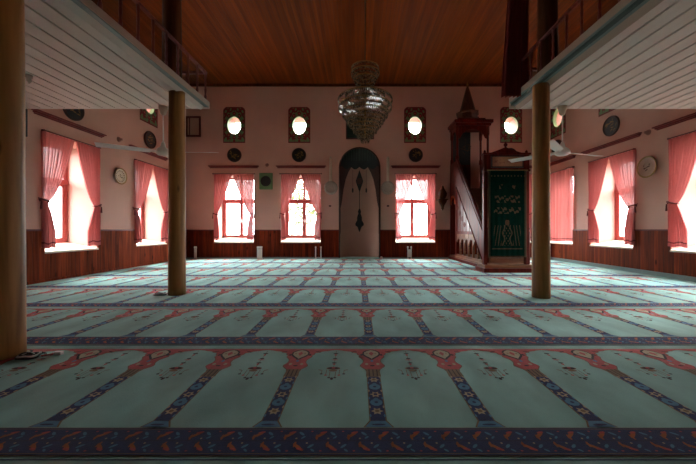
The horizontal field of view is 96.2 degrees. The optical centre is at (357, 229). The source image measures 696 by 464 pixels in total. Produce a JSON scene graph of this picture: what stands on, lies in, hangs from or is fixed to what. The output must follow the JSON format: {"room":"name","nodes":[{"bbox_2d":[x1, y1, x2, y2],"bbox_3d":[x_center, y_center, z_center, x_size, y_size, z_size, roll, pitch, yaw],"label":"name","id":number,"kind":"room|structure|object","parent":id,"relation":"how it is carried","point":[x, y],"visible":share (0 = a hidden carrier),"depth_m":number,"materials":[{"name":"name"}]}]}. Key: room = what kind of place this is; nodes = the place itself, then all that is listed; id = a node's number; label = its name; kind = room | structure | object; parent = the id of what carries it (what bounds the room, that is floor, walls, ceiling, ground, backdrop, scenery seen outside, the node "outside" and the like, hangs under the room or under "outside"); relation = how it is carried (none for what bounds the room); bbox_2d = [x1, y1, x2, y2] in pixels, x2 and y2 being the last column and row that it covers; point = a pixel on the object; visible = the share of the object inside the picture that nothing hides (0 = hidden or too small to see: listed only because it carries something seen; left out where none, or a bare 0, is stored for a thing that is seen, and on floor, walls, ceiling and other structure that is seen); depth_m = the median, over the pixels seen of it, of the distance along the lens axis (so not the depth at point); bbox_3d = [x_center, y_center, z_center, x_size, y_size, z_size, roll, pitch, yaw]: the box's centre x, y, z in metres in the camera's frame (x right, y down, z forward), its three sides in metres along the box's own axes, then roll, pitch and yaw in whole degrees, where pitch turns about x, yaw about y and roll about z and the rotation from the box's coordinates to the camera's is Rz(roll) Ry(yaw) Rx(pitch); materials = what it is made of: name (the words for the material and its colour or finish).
{"room":"mosque","nodes":[
{"label":"mosque","id":0,"kind":"room"},
{"bbox_2d":[26,109,185,247],"bbox_3d":[-7.110,-2.295,3.603,0.900,6.890,17.005,0,0,0],"label":"wall","id":1,"kind":"structure","parent":0,"point":[116,199],"depth_m":8.20,"materials":[{"name":"paint"}]},
{"bbox_2d":[26,109,27,136],"bbox_3d":[-6.610,-2.125,6.110,0.100,0.550,0.180,0,0,0],"label":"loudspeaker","id":2,"kind":"object","parent":1,"relation":"attached to","point":[26,109],"visible":0.2,"depth_m":6.19,"materials":[{"name":"black plastic"}]},
{"bbox_2d":[31,109,106,137],"bbox_3d":[-6.610,-2.435,7.250,0.100,0.090,1.800,0,0,0],"label":"wall ledge","id":3,"kind":"object","parent":1,"relation":"attached to","point":[36,111],"visible":0.91,"depth_m":7.07,"materials":[{"name":"brown wood"}]},
{"bbox_2d":[41,129,100,148],"bbox_3d":[-6.626,-2.100,7.280,0.068,0.040,1.460,0,0,0],"label":"curtain rod","id":4,"kind":"object","parent":1,"relation":"attached to","point":[41,129],"visible":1,"depth_m":7.09,"materials":[{"name":"brown wood"}]},
{"bbox_2d":[38,131,73,248],"bbox_3d":[-6.630,-0.843,6.864,0.146,2.475,0.785,0,0,-4],"label":"window curtain","id":5,"kind":"object","parent":4,"relation":"hanging from","point":[56,150],"visible":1,"depth_m":6.70,"materials":[{"name":"pink fabric"}]},
{"bbox_2d":[76,141,102,245],"bbox_3d":[-6.626,-0.843,7.666,0.146,2.475,0.745,0,0,4],"label":"window curtain","id":6,"kind":"object","parent":4,"relation":"hanging from","point":[89,156],"visible":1,"depth_m":7.76,"materials":[{"name":"pink fabric"}]},
{"bbox_2d":[45,165,98,253],"bbox_3d":[-7.048,-0.780,7.280,0.865,2.560,1.360,0,0,0],"label":"window","id":7,"kind":"structure","parent":1,"relation":"in","point":[62,245],"depth_m":7.83,"materials":[{"name":"wood"},{"name":"glass"}]},
{"bbox_2d":[63,109,84,120],"bbox_3d":[-6.633,-2.830,7.280,0.055,0.540,0.540,0,0,0],"label":"roundel","id":8,"kind":"object","parent":1,"relation":"attached to","point":[73,114],"visible":0.41,"depth_m":7.30,"materials":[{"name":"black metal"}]},
{"bbox_2d":[26,229,186,281],"bbox_3d":[-6.635,0.542,4.043,0.050,1.115,16.005,0,0,0],"label":"wainscoting","id":9,"kind":"structure","parent":1,"relation":"attached to","point":[118,248],"depth_m":7.79,"materials":[{"name":"brown wood"}]},
{"bbox_2d":[27,257,186,284],"bbox_3d":[-6.617,1.070,4.043,0.015,0.060,16.085,0,0,0],"label":"baseboard","id":10,"kind":"structure","parent":1,"relation":"attached to","point":[138,265],"depth_m":7.65,"materials":[{"name":"brown wood"}]},
{"bbox_2d":[25,0,209,109],"bbox_3d":[-4.735,-2.635,0.990,3.830,0.700,9.880,0,0,0],"label":"balcony","id":11,"kind":"object","parent":1,"relation":"attached to","point":[77,56],"visible":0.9,"depth_m":4.39,"materials":[{"name":"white wood"}]},
{"bbox_2d":[25,74,32,83],"bbox_3d":[-4.880,-2.234,4.630,0.080,0.128,0.080,0,0,0],"label":"holder","id":12,"kind":"object","parent":11,"relation":"attached to","point":[29,77],"visible":1,"depth_m":4.61,"materials":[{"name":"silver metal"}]},
{"bbox_2d":[94,105,218,157],"bbox_3d":[-3.714,-1.837,6.108,1.936,0.923,1.315,0,0,-17],"label":"ceiling fan","id":13,"kind":"object","parent":11,"relation":"hanging from","point":[162,150],"visible":0.75,"depth_m":5.69,"materials":[{"name":"white paint"}]},
{"bbox_2d":[162,0,181,77],"bbox_3d":[-3.130,-4.037,5.250,0.300,3.203,0.300,0,0,0],"label":"post","id":14,"kind":"object","parent":11,"relation":"on","point":[171,9],"visible":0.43,"depth_m":5.14,"materials":[{"name":"brown wood"}]},
{"bbox_2d":[115,168,126,183],"bbox_3d":[-6.629,-1.500,8.700,0.062,0.460,0.460,0,0,0],"label":"wall plate","id":15,"kind":"object","parent":1,"relation":"attached to","point":[120,174],"visible":1,"depth_m":8.72,"materials":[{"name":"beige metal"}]},
{"bbox_2d":[129,145,167,160],"bbox_3d":[-6.610,-2.435,9.950,0.100,0.090,1.800,0,0,0],"label":"wall ledge","id":16,"kind":"object","parent":1,"relation":"attached to","point":[148,153],"visible":0.67,"depth_m":10.12,"materials":[{"name":"brown wood"}]},
{"bbox_2d":[140,109,157,127],"bbox_3d":[-6.695,-4.065,9.930,0.130,1.390,0.850,0,0,0],"label":"window","id":17,"kind":"structure","parent":1,"relation":"in","point":[151,117],"depth_m":10.00,"materials":[{"name":"clear glass"}]},
{"bbox_2d":[144,131,155,148],"bbox_3d":[-6.633,-2.880,9.970,0.055,0.540,0.540,0,0,0],"label":"roundel","id":18,"kind":"object","parent":1,"relation":"attached to","point":[149,137],"visible":1,"depth_m":9.94,"materials":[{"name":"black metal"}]},
{"bbox_2d":[134,159,167,169],"bbox_3d":[-6.626,-2.100,10.060,0.068,0.040,1.580,0,0,0],"label":"curtain rod","id":19,"kind":"object","parent":1,"relation":"attached to","point":[134,159],"visible":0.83,"depth_m":9.91,"materials":[{"name":"brown wood"}]},
{"bbox_2d":[133,160,153,242],"bbox_3d":[-6.625,-0.843,9.614,0.146,2.475,0.845,0,0,-3],"label":"window curtain","id":20,"kind":"object","parent":19,"relation":"hanging from","point":[142,171],"visible":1,"depth_m":9.43,"materials":[{"name":"pink fabric"}]},
{"bbox_2d":[153,166,167,241],"bbox_3d":[-6.593,-0.843,10.475,0.146,2.475,0.805,0,0,-4],"label":"window curtain","id":21,"kind":"object","parent":19,"relation":"hanging from","point":[161,175],"visible":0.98,"depth_m":10.57,"materials":[{"name":"pink fabric"}]},
{"bbox_2d":[136,202,166,246],"bbox_3d":[-7.048,-0.780,10.060,0.865,2.560,1.480,0,0,0],"label":"window","id":22,"kind":"structure","parent":1,"relation":"in","point":[144,242],"depth_m":10.66,"materials":[{"name":"white paint"}]},
{"bbox_2d":[91,0,617,83],"bbox_3d":[0.270,-5.740,4.043,15.660,0.200,17.885,0,0,0],"label":"ceiling","id":23,"kind":"structure","parent":0,"point":[234,41],"depth_m":9.10,"materials":[{"name":"brown wood"}]},
{"bbox_2d":[338,0,392,143],"bbox_3d":[0.160,-3.789,7.000,1.230,3.701,1.230,0,0,45],"label":"chandelier","id":24,"kind":"object","parent":23,"relation":"hanging from","point":[362,126],"visible":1,"depth_m":6.82,"materials":[{"name":"clear glass"}]},
{"bbox_2d":[501,0,528,97],"bbox_3d":[2.800,-4.000,5.577,0.520,3.280,0.182,0,0,0],"label":"curtain","id":25,"kind":"object","parent":23,"relation":"hanging from","point":[516,40],"visible":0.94,"depth_m":5.53,"materials":[{"name":"brown fabric"}]},
{"bbox_2d":[186,87,531,256],"bbox_3d":[0.270,-2.295,12.535,15.660,6.890,0.900,0,0,0],"label":"wall","id":26,"kind":"structure","parent":0,"point":[266,108],"depth_m":12.08,"materials":[{"name":"paint"}]},
{"bbox_2d":[186,116,200,136],"bbox_3d":[-6.362,-3.999,12.060,0.562,0.794,0.050,0,0,0],"label":"picture frame","id":27,"kind":"object","parent":26,"relation":"attached to","point":[193,123],"visible":1,"depth_m":12.06,"materials":[{"name":"paint"}]},
{"bbox_2d":[188,118,198,134],"bbox_3d":[-6.362,-3.999,12.075,0.462,0.694,0.020,0,0,0],"label":"picture","id":28,"kind":"object","parent":27,"relation":"attached to","point":[193,123],"depth_m":12.06,"materials":[{"name":"paint"}]},
{"bbox_2d":[208,165,258,167],"bbox_3d":[-4.803,-2.435,12.035,1.937,0.090,0.100,0,0,0],"label":"wall ledge","id":29,"kind":"object","parent":26,"relation":"attached to","point":[210,166],"visible":1,"depth_m":12.03,"materials":[{"name":"brown wood"}]},
{"bbox_2d":[212,173,254,173],"bbox_3d":[-4.797,-2.170,12.051,1.638,0.040,0.068,0,0,0],"label":"curtain rod","id":30,"kind":"object","parent":26,"relation":"attached to","point":[212,173],"visible":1,"depth_m":12.02,"materials":[{"name":"brown wood"}]},
{"bbox_2d":[212,174,231,239],"bbox_3d":[-5.231,-0.877,12.055,0.764,2.545,0.146,0,0,-4],"label":"window curtain","id":31,"kind":"object","parent":30,"relation":"hanging from","point":[221,181],"visible":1,"depth_m":12.03,"materials":[{"name":"pink fabric"}]},
{"bbox_2d":[232,174,254,239],"bbox_3d":[-4.413,-0.877,12.050,0.862,2.545,0.146,0,0,3],"label":"window curtain","id":32,"kind":"object","parent":30,"relation":"hanging from","point":[244,183],"visible":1,"depth_m":12.03,"materials":[{"name":"pink fabric"}]},
{"bbox_2d":[223,107,244,142],"bbox_3d":[-4.791,-4.065,12.120,0.850,1.390,0.130,0,0,0],"label":"window","id":33,"kind":"structure","parent":26,"relation":"in","point":[229,113],"depth_m":12.07,"materials":[{"name":"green glass"}]},
{"bbox_2d":[214,178,253,242],"bbox_3d":[-4.797,-0.815,12.473,1.538,2.630,0.865,0,0,0],"label":"window","id":34,"kind":"structure","parent":26,"relation":"in","point":[241,238],"depth_m":12.83,"materials":[{"name":"white paint"}]},
{"bbox_2d":[227,148,240,161],"bbox_3d":[-4.784,-2.900,12.057,0.540,0.540,0.055,0,0,0],"label":"roundel","id":35,"kind":"object","parent":26,"relation":"attached to","point":[234,154],"visible":1,"depth_m":12.05,"materials":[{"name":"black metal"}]},
{"bbox_2d":[259,173,272,189],"bbox_3d":[-3.556,-1.883,12.047,0.520,0.640,0.075,0,0,0],"label":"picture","id":36,"kind":"object","parent":26,"relation":"attached to","point":[265,179],"visible":1,"depth_m":12.03},
{"bbox_2d":[288,107,309,142],"bbox_3d":[-2.274,-4.065,12.120,0.850,1.390,0.130,0,0,0],"label":"window","id":37,"kind":"structure","parent":26,"relation":"in","point":[294,113],"depth_m":12.07,"materials":[{"name":"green glass"}]},
{"bbox_2d":[292,148,305,161],"bbox_3d":[-2.285,-2.900,12.057,0.540,0.540,0.055,0,0,0],"label":"roundel","id":38,"kind":"object","parent":26,"relation":"attached to","point":[298,154],"visible":1,"depth_m":12.05,"materials":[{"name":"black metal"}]},
{"bbox_2d":[279,173,321,173],"bbox_3d":[-2.212,-2.170,12.051,1.642,0.040,0.068,0,0,0],"label":"curtain rod","id":39,"kind":"object","parent":26,"relation":"attached to","point":[279,173],"visible":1,"depth_m":12.02,"materials":[{"name":"brown wood"}]},
{"bbox_2d":[279,174,299,239],"bbox_3d":[-2.627,-0.877,12.056,0.804,2.545,0.146,0,0,-4],"label":"window curtain","id":40,"kind":"object","parent":39,"relation":"hanging from","point":[288,181],"visible":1,"depth_m":12.03,"materials":[{"name":"pink fabric"}]},
{"bbox_2d":[301,174,321,239],"bbox_3d":[-1.797,-0.877,12.051,0.805,2.545,0.146,0,0,3],"label":"window curtain","id":41,"kind":"object","parent":39,"relation":"hanging from","point":[312,182],"visible":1,"depth_m":12.03,"materials":[{"name":"pink fabric"}]},
{"bbox_2d":[281,178,320,242],"bbox_3d":[-2.212,-0.818,12.503,1.555,2.637,0.926,0,0,0],"label":"window","id":42,"kind":"structure","parent":26,"relation":"in","point":[304,238],"depth_m":12.84,"materials":[{"name":"wood"},{"name":"glass"}]},
{"bbox_2d":[289,181,316,234],"bbox_3d":[-2.212,-0.905,12.955,1.555,2.464,0.022,0,0,0],"label":"window pane","id":43,"kind":"object","parent":42,"relation":"attached to","point":[302,181],"depth_m":12.95,"materials":[{"name":"glass"}]},
{"bbox_2d":[276,165,325,167],"bbox_3d":[-2.202,-2.435,12.035,1.925,0.090,0.100,0,0,0],"label":"wall ledge","id":44,"kind":"object","parent":26,"relation":"attached to","point":[277,166],"visible":1,"depth_m":12.03,"materials":[{"name":"brown wood"}]},
{"bbox_2d":[324,157,337,194],"bbox_3d":[-1.054,-2.092,12.027,0.530,1.455,0.115,0,0,0],"label":"wall lamp","id":45,"kind":"object","parent":26,"relation":"attached to","point":[330,187],"visible":1,"depth_m":12.04,"materials":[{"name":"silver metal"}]},
{"bbox_2d":[190,84,501,86],"bbox_3d":[0.270,-5.595,12.050,13.860,0.090,0.070,0,0,0],"label":"trim","id":46,"kind":"structure","parent":26,"relation":"attached to","point":[191,85],"depth_m":12.01,"materials":[{"name":"brown wood"}]},
{"bbox_2d":[187,230,531,256],"bbox_3d":[0.270,0.542,12.060,13.780,1.115,0.050,0,0,0],"label":"wainscoting","id":47,"kind":"structure","parent":26,"relation":"attached to","point":[270,240],"depth_m":12.05,"materials":[{"name":"brown wood"}]},
{"bbox_2d":[339,147,379,257],"bbox_3d":[0.060,-1.053,12.250,1.612,4.306,0.430,0,0,0],"label":"niche","id":48,"kind":"object","parent":26,"relation":"attached to","point":[359,167],"visible":1,"depth_m":12.39,"materials":[{"name":"paint"}]},
{"bbox_2d":[187,257,531,258],"bbox_3d":[0.270,1.075,12.043,13.740,0.050,0.015,0,0,0],"label":"baseboard","id":49,"kind":"structure","parent":26,"relation":"attached to","point":[187,257],"depth_m":12.03,"materials":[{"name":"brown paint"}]},
{"bbox_2d":[346,116,373,138],"bbox_3d":[0.077,-3.955,12.056,1.084,0.890,0.058,0,0,0],"label":"wall plaque","id":50,"kind":"object","parent":26,"relation":"attached to","point":[349,133],"visible":0.2,"depth_m":12.03,"materials":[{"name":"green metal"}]},
{"bbox_2d":[381,157,394,194],"bbox_3d":[1.154,-2.092,12.027,0.530,1.455,0.115,0,0,0],"label":"wall lamp","id":51,"kind":"object","parent":26,"relation":"attached to","point":[387,187],"visible":1,"depth_m":12.05,"materials":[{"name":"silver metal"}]},
{"bbox_2d":[404,107,425,142],"bbox_3d":[2.208,-4.065,12.120,0.850,1.390,0.130,0,0,0],"label":"window","id":52,"kind":"structure","parent":26,"relation":"in","point":[419,113],"depth_m":12.07,"materials":[{"name":"clear glass"}]},
{"bbox_2d":[396,178,434,242],"bbox_3d":[2.221,-0.815,12.473,1.522,2.630,0.865,0,0,0],"label":"window","id":53,"kind":"structure","parent":26,"relation":"in","point":[411,238],"depth_m":12.83,"materials":[{"name":"white paint"}]},
{"bbox_2d":[391,165,439,167],"bbox_3d":[2.227,-2.435,12.035,1.898,0.090,0.100,0,0,0],"label":"wall ledge","id":54,"kind":"object","parent":26,"relation":"attached to","point":[392,166],"visible":1,"depth_m":12.03,"materials":[{"name":"brown wood"}]},
{"bbox_2d":[409,148,422,161],"bbox_3d":[2.235,-2.900,12.057,0.540,0.540,0.055,0,0,0],"label":"roundel","id":55,"kind":"object","parent":26,"relation":"attached to","point":[415,154],"visible":1,"depth_m":12.05,"materials":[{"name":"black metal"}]},
{"bbox_2d":[395,173,436,173],"bbox_3d":[2.221,-2.170,12.051,1.622,0.040,0.068,0,0,0],"label":"curtain rod","id":56,"kind":"object","parent":26,"relation":"attached to","point":[395,173],"visible":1,"depth_m":12.02,"materials":[{"name":"brown wood"}]},
{"bbox_2d":[395,174,413,239],"bbox_3d":[1.791,-0.877,12.049,0.754,2.545,0.146,0,0,-3],"label":"window curtain","id":57,"kind":"object","parent":56,"relation":"hanging from","point":[403,181],"visible":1,"depth_m":12.03,"materials":[{"name":"pink fabric"}]},
{"bbox_2d":[414,174,436,239],"bbox_3d":[2.602,-0.877,12.019,0.855,2.545,0.146,0,0,-3],"label":"window curtain","id":58,"kind":"object","parent":56,"relation":"hanging from","point":[426,182],"visible":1,"depth_m":12.03,"materials":[{"name":"pink fabric"}]},
{"bbox_2d":[437,185,447,209],"bbox_3d":[3.234,-1.225,11.921,0.380,0.950,0.328,0,0,0],"label":"wall ornament","id":59,"kind":"object","parent":26,"relation":"attached to","point":[442,193],"visible":1,"depth_m":11.84,"materials":[{"name":"brown wood"}]},
{"bbox_2d":[500,107,521,142],"bbox_3d":[5.926,-4.065,12.120,0.850,1.390,0.130,0,0,0],"label":"window","id":60,"kind":"structure","parent":26,"relation":"in","point":[505,112],"depth_m":12.07,"materials":[{"name":"clear glass"}]},
{"bbox_3d":[5.946,-2.170,12.051,1.611,0.040,0.068,0,0,0],"label":"curtain rod","id":61,"kind":"object","parent":26,"relation":"attached to","visible":0},
{"bbox_2d":[529,174,531,239],"bbox_3d":[6.323,-0.877,12.019,0.849,2.545,0.146,0,0,-3],"label":"window curtain","id":62,"kind":"object","parent":61,"relation":"hanging from","point":[530,175],"visible":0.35,"depth_m":12.03,"materials":[{"name":"pink fabric"}]},
{"bbox_2d":[27,260,695,285],"bbox_3d":[0.270,1.225,4.043,15.660,0.250,17.885,0,0,0],"label":"floor","id":63,"kind":"structure","parent":0,"point":[551,260],"depth_m":7.71,"materials":[{"name":"teal carpet"}]},
{"bbox_2d":[194,246,196,258],"bbox_3d":[-6.217,0.862,11.930,0.120,0.473,0.070,0,0,-11],"label":"stand","id":64,"kind":"object","parent":63,"relation":"on","point":[195,250],"visible":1,"depth_m":11.92,"materials":[{"name":"white paint"}]},
{"bbox_2d":[257,246,262,258],"bbox_3d":[-3.765,0.862,11.940,0.220,0.473,0.070,0,0,-11],"label":"stand","id":65,"kind":"object","parent":63,"relation":"on","point":[259,251],"visible":1,"depth_m":11.92,"materials":[{"name":"white paint"}]},
{"bbox_2d":[315,246,321,258],"bbox_3d":[-1.518,0.862,11.930,0.270,0.473,0.068,0,0,-3],"label":"stand","id":66,"kind":"object","parent":63,"relation":"on","point":[315,246],"visible":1,"depth_m":11.92,"materials":[{"name":"white paint"}]},
{"bbox_2d":[0,345,695,457],"bbox_3d":[0.225,1.074,2.220,13.150,0.051,1.456,0,0,0],"label":"carpet","id":67,"kind":"object","parent":63,"relation":"on","point":[85,401],"depth_m":1.98,"materials":[{"name":"teal carpet"}]},
{"bbox_2d":[0,0,26,360],"bbox_3d":[-3.060,-0.620,2.680,0.296,3.400,0.296,0,0,0],"label":"wooden pillar","id":68,"kind":"structure","parent":67,"relation":"on","point":[13,280],"depth_m":2.64,"materials":[{"name":"brown wood"}]},
{"bbox_2d":[0,458,695,463],"bbox_3d":[0.222,1.090,0.760,13.157,0.018,1.456,0,0,0],"label":"carpet","id":69,"kind":"object","parent":63,"relation":"on","point":[2,460],"visible":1,"depth_m":1.47,"materials":[{"name":"teal carpet"}]},
{"bbox_2d":[339,257,379,258],"bbox_3d":[0.060,1.079,12.115,1.520,0.037,0.660,0,0,0],"label":"carpet","id":70,"kind":"object","parent":63,"relation":"on","point":[340,257],"visible":0.97,"depth_m":11.78,"materials":[{"name":"teal carpet"}]},
{"bbox_2d":[27,307,695,344],"bbox_3d":[0.222,1.090,3.680,13.157,0.018,1.456,0,0,0],"label":"carpet","id":71,"kind":"object","parent":63,"relation":"on","point":[45,325],"visible":0.96,"depth_m":3.55,"materials":[{"name":"teal carpet"}]},
{"bbox_2d":[27,288,695,306],"bbox_3d":[0.225,1.074,5.140,13.150,0.051,1.456,0,0,0],"label":"carpet","id":72,"kind":"object","parent":63,"relation":"on","point":[36,297],"depth_m":5.02,"materials":[{"name":"teal carpet"}]},
{"bbox_2d":[168,90,185,295],"bbox_3d":[-3.045,-0.620,5.250,0.266,3.400,0.266,0,0,0],"label":"wooden pillar","id":73,"kind":"structure","parent":72,"relation":"on","point":[176,117],"depth_m":5.15,"materials":[{"name":"brown wood"}]},
{"bbox_2d":[532,82,550,298],"bbox_3d":[2.945,-0.620,5.020,0.267,3.400,0.267,0,0,0],"label":"wooden pillar","id":74,"kind":"structure","parent":72,"relation":"on","point":[541,231],"depth_m":4.92,"materials":[{"name":"brown wood"}]},
{"bbox_2d":[27,276,695,287],"bbox_3d":[0.222,1.090,6.600,13.157,0.018,1.456,0,0,0],"label":"carpet","id":75,"kind":"object","parent":63,"relation":"on","point":[88,281],"visible":0.89,"depth_m":6.46,"materials":[{"name":"teal carpet"}]},
{"bbox_2d":[133,263,598,268],"bbox_3d":[0.222,1.090,9.520,13.157,0.018,1.456,0,0,0],"label":"carpet","id":76,"kind":"object","parent":63,"relation":"on","point":[163,265],"visible":0.76,"depth_m":9.29,"materials":[{"name":"teal carpet"}]},
{"bbox_2d":[92,269,642,275],"bbox_3d":[0.222,1.090,8.060,13.157,0.018,1.456,0,0,0],"label":"carpet","id":77,"kind":"object","parent":63,"relation":"on","point":[129,272],"visible":0.87,"depth_m":7.96,"materials":[{"name":"teal carpet"}]},
{"bbox_2d":[448,81,531,272],"bbox_3d":[4.028,-2.210,9.985,1.664,6.620,4.180,0,0,0],"label":"pulpit","id":78,"kind":"object","parent":77,"relation":"on","point":[468,205],"visible":0.78,"depth_m":10.37,"materials":[{"name":"brown wood"}]},
{"bbox_2d":[487,170,527,258],"bbox_3d":[3.855,-0.408,8.051,1.050,2.297,0.026,0,0,0],"label":"door curtain","id":79,"kind":"object","parent":78,"relation":"hanging from","point":[506,188],"visible":1,"depth_m":8.05,"materials":[{"name":"green fabric"}]},
{"bbox_2d":[186,259,561,262],"bbox_3d":[0.222,1.090,10.980,13.157,0.018,1.456,0,0,0],"label":"carpet","id":80,"kind":"object","parent":63,"relation":"on","point":[187,260],"visible":0.75,"depth_m":10.77,"materials":[{"name":"teal carpet"}]},
{"bbox_2d":[407,246,411,258],"bbox_3d":[1.968,0.862,11.930,0.200,0.473,0.068,0,0,-4],"label":"stand","id":81,"kind":"object","parent":63,"relation":"on","point":[409,251],"visible":1,"depth_m":11.92,"materials":[{"name":"white paint"}]},
{"bbox_2d":[550,109,695,249],"bbox_3d":[7.650,-2.295,3.603,0.900,6.890,17.005,0,0,0],"label":"wall","id":82,"kind":"structure","parent":0,"point":[584,128],"depth_m":8.30,"materials":[{"name":"paint"}]},
{"bbox_2d":[551,109,565,138],"bbox_3d":[7.235,-4.065,11.220,0.130,1.390,0.850,0,0,0],"label":"window","id":83,"kind":"structure","parent":82,"relation":"in","point":[556,130],"depth_m":11.38,"materials":[{"name":"clear glass"}]},
{"bbox_2d":[551,174,573,244],"bbox_3d":[7.588,-0.780,11.160,0.865,2.560,1.480,0,0,0],"label":"window","id":84,"kind":"structure","parent":82,"relation":"in","point":[552,242],"depth_m":11.06,"materials":[{"name":"white paint"}]},
{"bbox_2d":[550,155,575,165],"bbox_3d":[7.150,-2.435,11.125,0.100,0.090,1.650,0,0,0],"label":"wall ledge","id":85,"kind":"object","parent":82,"relation":"attached to","point":[572,156],"visible":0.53,"depth_m":10.89,"materials":[{"name":"brown wood"}]},
{"bbox_2d":[509,0,695,109],"bbox_3d":[5.030,-2.665,0.990,4.320,0.760,9.880,0,0,0],"label":"balcony","id":86,"kind":"object","parent":82,"relation":"attached to","point":[639,54],"visible":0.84,"depth_m":4.38,"materials":[{"name":"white wood"}]},
{"bbox_2d":[537,0,557,72],"bbox_3d":[3.050,-4.077,5.020,0.300,3.123,0.300,0,0,0],"label":"post","id":87,"kind":"object","parent":86,"relation":"on","point":[547,10],"visible":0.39,"depth_m":4.91,"materials":[{"name":"brown wood"}]},
{"bbox_2d":[509,105,599,162],"bbox_3d":[3.901,-1.837,5.836,1.705,0.923,1.575,0,0,0],"label":"ceiling fan","id":88,"kind":"object","parent":86,"relation":"hanging from","point":[560,149],"visible":0.91,"depth_m":5.76,"materials":[{"name":"white paint"}]},
{"bbox_2d":[598,109,614,116],"bbox_3d":[7.235,-4.065,8.900,0.130,1.390,0.850,0,0,0],"label":"window","id":89,"kind":"structure","parent":82,"relation":"in","point":[601,112],"depth_m":9.13,"materials":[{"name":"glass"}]},
{"bbox_2d":[590,183,632,248],"bbox_3d":[7.588,-0.780,8.885,0.865,2.560,1.510,0,0,0],"label":"window","id":90,"kind":"structure","parent":82,"relation":"in","point":[619,240],"depth_m":9.50,"materials":[{"name":"white paint"}]},
{"bbox_2d":[603,115,619,135],"bbox_3d":[7.173,-2.950,8.850,0.055,0.560,0.560,0,0,0],"label":"roundel","id":91,"kind":"object","parent":82,"relation":"attached to","point":[611,125],"visible":1,"depth_m":8.82,"materials":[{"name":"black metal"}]},
{"bbox_2d":[581,132,641,153],"bbox_3d":[7.150,-2.435,8.925,0.100,0.090,2.050,0,0,0],"label":"wall ledge","id":92,"kind":"object","parent":82,"relation":"attached to","point":[637,134],"visible":0.9,"depth_m":8.72,"materials":[{"name":"brown wood"}]},
{"bbox_2d":[588,148,635,162],"bbox_3d":[7.166,-2.100,8.885,0.068,0.040,1.610,0,0,0],"label":"curtain rod","id":93,"kind":"object","parent":82,"relation":"attached to","point":[633,148],"visible":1,"depth_m":8.69,"materials":[{"name":"brown wood"}]},
{"bbox_2d":[587,157,607,242],"bbox_3d":[7.136,-0.843,9.312,0.146,2.475,0.811,0,0,3],"label":"window curtain","id":94,"kind":"object","parent":93,"relation":"hanging from","point":[596,169],"visible":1,"depth_m":9.41,"materials":[{"name":"pink fabric"}]},
{"bbox_2d":[608,150,637,244],"bbox_3d":[7.164,-0.843,8.432,0.146,2.475,0.860,0,0,3],"label":"window curtain","id":95,"kind":"object","parent":93,"relation":"hanging from","point":[623,165],"visible":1,"depth_m":8.25,"materials":[{"name":"pink fabric"}]},
{"bbox_2d":[551,229,695,276],"bbox_3d":[7.175,0.542,4.043,0.050,1.115,16.005,0,0,0],"label":"trim","id":96,"kind":"structure","parent":82,"relation":"attached to","point":[650,251],"depth_m":7.91,"materials":[{"name":"brown wood"}]},
{"bbox_2d":[551,257,695,281],"bbox_3d":[7.152,1.050,4.043,0.025,0.100,16.085,0,0,0],"label":"baseboard","id":97,"kind":"structure","parent":82,"relation":"attached to","point":[661,274],"depth_m":8.11,"materials":[{"name":"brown wood"}]},
{"bbox_2d":[637,156,656,177],"bbox_3d":[7.169,-1.560,7.730,0.062,0.540,0.540,0,0,0],"label":"wall plate","id":98,"kind":"object","parent":82,"relation":"attached to","point":[646,167],"visible":1,"depth_m":7.74,"materials":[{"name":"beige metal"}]},
{"bbox_2d":[644,129,650,134],"bbox_3d":[7.150,-2.420,7.730,0.100,0.136,0.140,0,0,0],"label":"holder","id":99,"kind":"object","parent":82,"relation":"attached to","point":[647,132],"visible":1,"depth_m":7.70,"materials":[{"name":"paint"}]},
{"bbox_2d":[652,112,695,129],"bbox_3d":[7.150,-2.435,6.450,0.100,0.090,2.200,0,0,0],"label":"wall ledge","id":100,"kind":"object","parent":82,"relation":"attached to","point":[693,115],"visible":1,"depth_m":7.01,"materials":[{"name":"brown wood"}]},
{"bbox_2d":[667,130,695,139],"bbox_3d":[7.166,-2.100,6.405,0.068,0.040,1.610,0,0,0],"label":"curtain rod","id":101,"kind":"object","parent":82,"relation":"attached to","point":[694,130],"visible":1,"depth_m":6.88,"materials":[{"name":"brown wood"}]},
{"bbox_2d":[665,132,695,247],"bbox_3d":[7.164,-0.843,6.833,0.146,2.475,0.810,0,0,-3],"label":"window curtain","id":102,"kind":"object","parent":101,"relation":"hanging from","point":[682,149],"visible":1,"depth_m":6.95,"materials":[{"name":"pink fabric"}]},
{"bbox_2d":[670,246,695,253],"bbox_3d":[7.588,-0.780,6.405,0.865,2.560,1.510,0,0,0],"label":"window","id":103,"kind":"structure","parent":82,"relation":"in","point":[692,249],"depth_m":6.94,"materials":[{"name":"white paint"}]},
{"bbox_3d":[7.166,-2.100,11.160,0.068,0.040,1.580,0,0,0],"label":"curtain rod","id":104,"kind":"object","parent":82,"relation":"attached to","visible":0},
{"bbox_2d":[550,168,573,241],"bbox_3d":[7.148,-0.833,11.150,0.117,2.495,1.580,0,0,0],"label":"window curtain","id":105,"kind":"object","parent":104,"relation":"hanging from","point":[561,182],"visible":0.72,"depth_m":10.86,"materials":[{"name":"pink fabric"}]},
{"label":"outside","id":106,"kind":"structure","parent":0,"visible":0},
{"bbox_3d":[0.000,1.500,10.000,140.000,0.200,140.000,0,0,0],"label":"ground","id":107,"kind":"structure","parent":106,"visible":0},
{"bbox_2d":[289,180,316,234],"bbox_3d":[-3.100,-0.952,17.991,2.250,4.711,2.349,0,0,0],"label":"tree","id":108,"kind":"object","parent":107,"relation":"on","point":[310,214],"visible":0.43,"depth_m":17.75,"materials":[{"name":"green plant"}]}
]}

